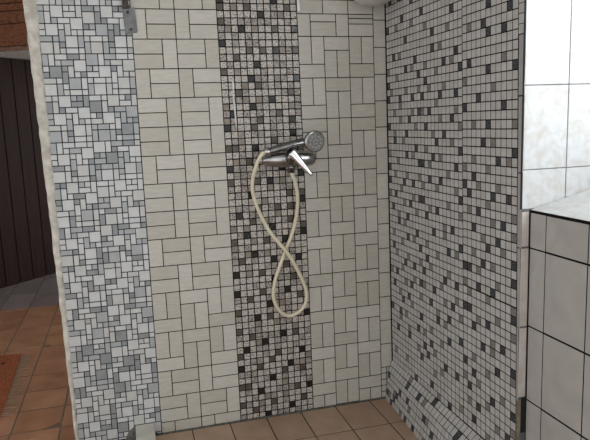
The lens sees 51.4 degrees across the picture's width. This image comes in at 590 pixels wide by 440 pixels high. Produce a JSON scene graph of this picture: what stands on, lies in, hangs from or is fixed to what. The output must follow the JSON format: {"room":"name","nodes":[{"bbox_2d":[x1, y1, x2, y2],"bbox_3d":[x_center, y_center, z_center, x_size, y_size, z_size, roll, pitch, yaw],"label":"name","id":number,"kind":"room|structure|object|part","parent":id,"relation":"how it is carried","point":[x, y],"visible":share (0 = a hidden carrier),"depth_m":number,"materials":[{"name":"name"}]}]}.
{"room":"bathroom","nodes":[
{"label":"bathroom","id":0,"kind":"room"},
{"bbox_2d":[0,273,418,439],"bbox_3d":[-1.200,0.792,2.744,3.800,0.051,7.606,-5,9,-15],"label":"floor","id":1,"kind":"structure","parent":0,"point":[30,313],"depth_m":2.50,"materials":[{"name":"tile"}]},
{"bbox_2d":[0,353,32,415],"bbox_3d":[-1.778,0.787,2.716,1.113,0.010,0.790,-5,9,-15],"label":"rug","id":2,"kind":"object","parent":1,"relation":"on","point":[9,364],"visible":1,"depth_m":2.89,"materials":[{"name":"orange fabric"}]},
{"bbox_3d":[-1.804,0.786,2.708,1.058,0.002,0.790,-5,9,-15],"label":"woven panel","id":3,"kind":"part","parent":2,"relation":"part of","materials":[{"name":"orange fabric"}]},
{"bbox_2d":[37,0,391,439],"bbox_3d":[-0.058,-0.323,2.326,1.647,2.300,0.122,-5,9,-15],"label":"wall","id":4,"kind":"structure","parent":0,"point":[158,133],"depth_m":2.25,"materials":[{"name":"tile"}]},
{"bbox_2d":[23,0,78,439],"bbox_3d":[-0.858,-0.270,2.112,0.050,2.280,0.116,-5,9,-15],"label":"trim","id":5,"kind":"structure","parent":4,"relation":"attached to","point":[32,17],"depth_m":2.07,"materials":[{"name":"paint"}]},
{"bbox_2d":[122,0,137,33],"bbox_3d":[-0.560,-0.731,2.063,0.045,0.198,0.016,-5,9,-15],"label":"wall bracket","id":6,"kind":"object","parent":4,"relation":"attached to","point":[129,16],"visible":1,"depth_m":2.08,"materials":[{"name":"metal"}]},
{"bbox_2d":[136,423,155,439],"bbox_3d":[-0.306,0.941,1.393,0.069,0.092,1.898,-5,9,-15],"label":"trim","id":7,"kind":"structure","parent":4,"relation":"attached to","point":[145,431],"depth_m":2.23,"materials":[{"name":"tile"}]},
{"bbox_2d":[259,144,315,175],"bbox_3d":[-0.027,-0.219,2.230,0.216,0.119,0.126,-5,9,-15],"label":"shower mixer","id":8,"kind":"object","parent":4,"relation":"attached to","point":[291,159],"visible":0.89,"depth_m":2.20,"materials":[{"name":"silver metal"}]},
{"bbox_2d":[251,151,307,317],"bbox_3d":[-0.051,0.063,2.292,0.215,0.648,0.077,-7,10,-27],"label":"shower hose","id":9,"kind":"object","parent":8,"relation":"hanging from","point":[285,249],"visible":1,"depth_m":2.31,"materials":[{"name":"beige plastic"}]},
{"bbox_2d":[287,166,295,172],"bbox_3d":[-0.012,-0.186,2.242,0.030,0.027,0.030,-5,9,-15],"label":"outlet","id":10,"kind":"object","parent":8,"relation":"attached to","point":[291,168],"depth_m":2.23,"materials":[{"name":"silver metal"}]},
{"bbox_2d":[264,130,324,156],"bbox_3d":[-0.002,-0.275,2.199,0.224,0.088,0.045,-4,9,-12],"label":"shower head","id":11,"kind":"object","parent":8,"relation":"on","point":[314,140],"visible":1,"depth_m":2.19,"materials":[{"name":"silver metal"}]},
{"bbox_3d":[-0.018,-0.265,2.202,0.163,0.056,0.034,-5,9,-15],"label":"handle","id":12,"kind":"part","parent":11,"relation":"part of","materials":[{"name":"silver metal"}]},
{"bbox_3d":[0.020,-0.205,2.190,0.085,0.101,0.015,-2,9,-1],"label":"lever","id":13,"kind":"part","parent":8,"relation":"part of","materials":[{"name":"silver metal"}]},
{"bbox_2d":[297,0,300,11],"bbox_3d":[0.010,-0.842,2.206,0.013,0.184,0.019,-5,9,-15],"label":"pull cord","id":14,"kind":"object","parent":4,"relation":"hanging from","point":[298,1],"visible":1,"depth_m":2.21,"materials":[{"name":"white plastic"}]},
{"bbox_2d":[355,0,390,6],"bbox_3d":[0.280,-0.868,2.192,0.180,0.197,0.185,-5,9,-15],"label":"lamp","id":15,"kind":"object","parent":4,"relation":"attached to","point":[371,3],"visible":1,"depth_m":2.18,"materials":[{"name":"white ceramic"}]},
{"bbox_2d":[385,0,589,439],"bbox_3d":[0.840,-0.213,1.415,0.407,2.300,2.152,-5,9,-15],"label":"wall","id":16,"kind":"structure","parent":0,"point":[488,101],"depth_m":1.74,"materials":[{"name":"tile"}]},
{"bbox_2d":[386,360,485,439],"bbox_3d":[0.475,0.730,2.135,0.094,0.186,0.838,-5,9,-15],"label":"baseboard","id":17,"kind":"structure","parent":16,"relation":"attached to","point":[427,417],"depth_m":2.22,"materials":[{"name":"tile"}]},
{"bbox_3d":[-2.177,-1.577,4.511,1.720,0.648,1.830,-5,9,-15],"label":"wall","id":18,"kind":"structure","parent":0,"visible":0},
{"bbox_2d":[0,0,29,58],"bbox_3d":[-1.810,-1.509,4.616,1.112,0.543,1.604,-5,9,-15],"label":"wall","id":19,"kind":"structure","parent":18,"relation":"attached to","point":[13,29],"depth_m":4.21,"materials":[{"name":"wood"}]},
{"bbox_2d":[0,57,55,287],"bbox_3d":[-2.143,-0.364,4.669,0.045,1.696,2.356,3,10,28],"label":"door","id":20,"kind":"structure","parent":18,"relation":"in","point":[26,246],"depth_m":4.70,"materials":[{"name":"brown wood"}]}
]}

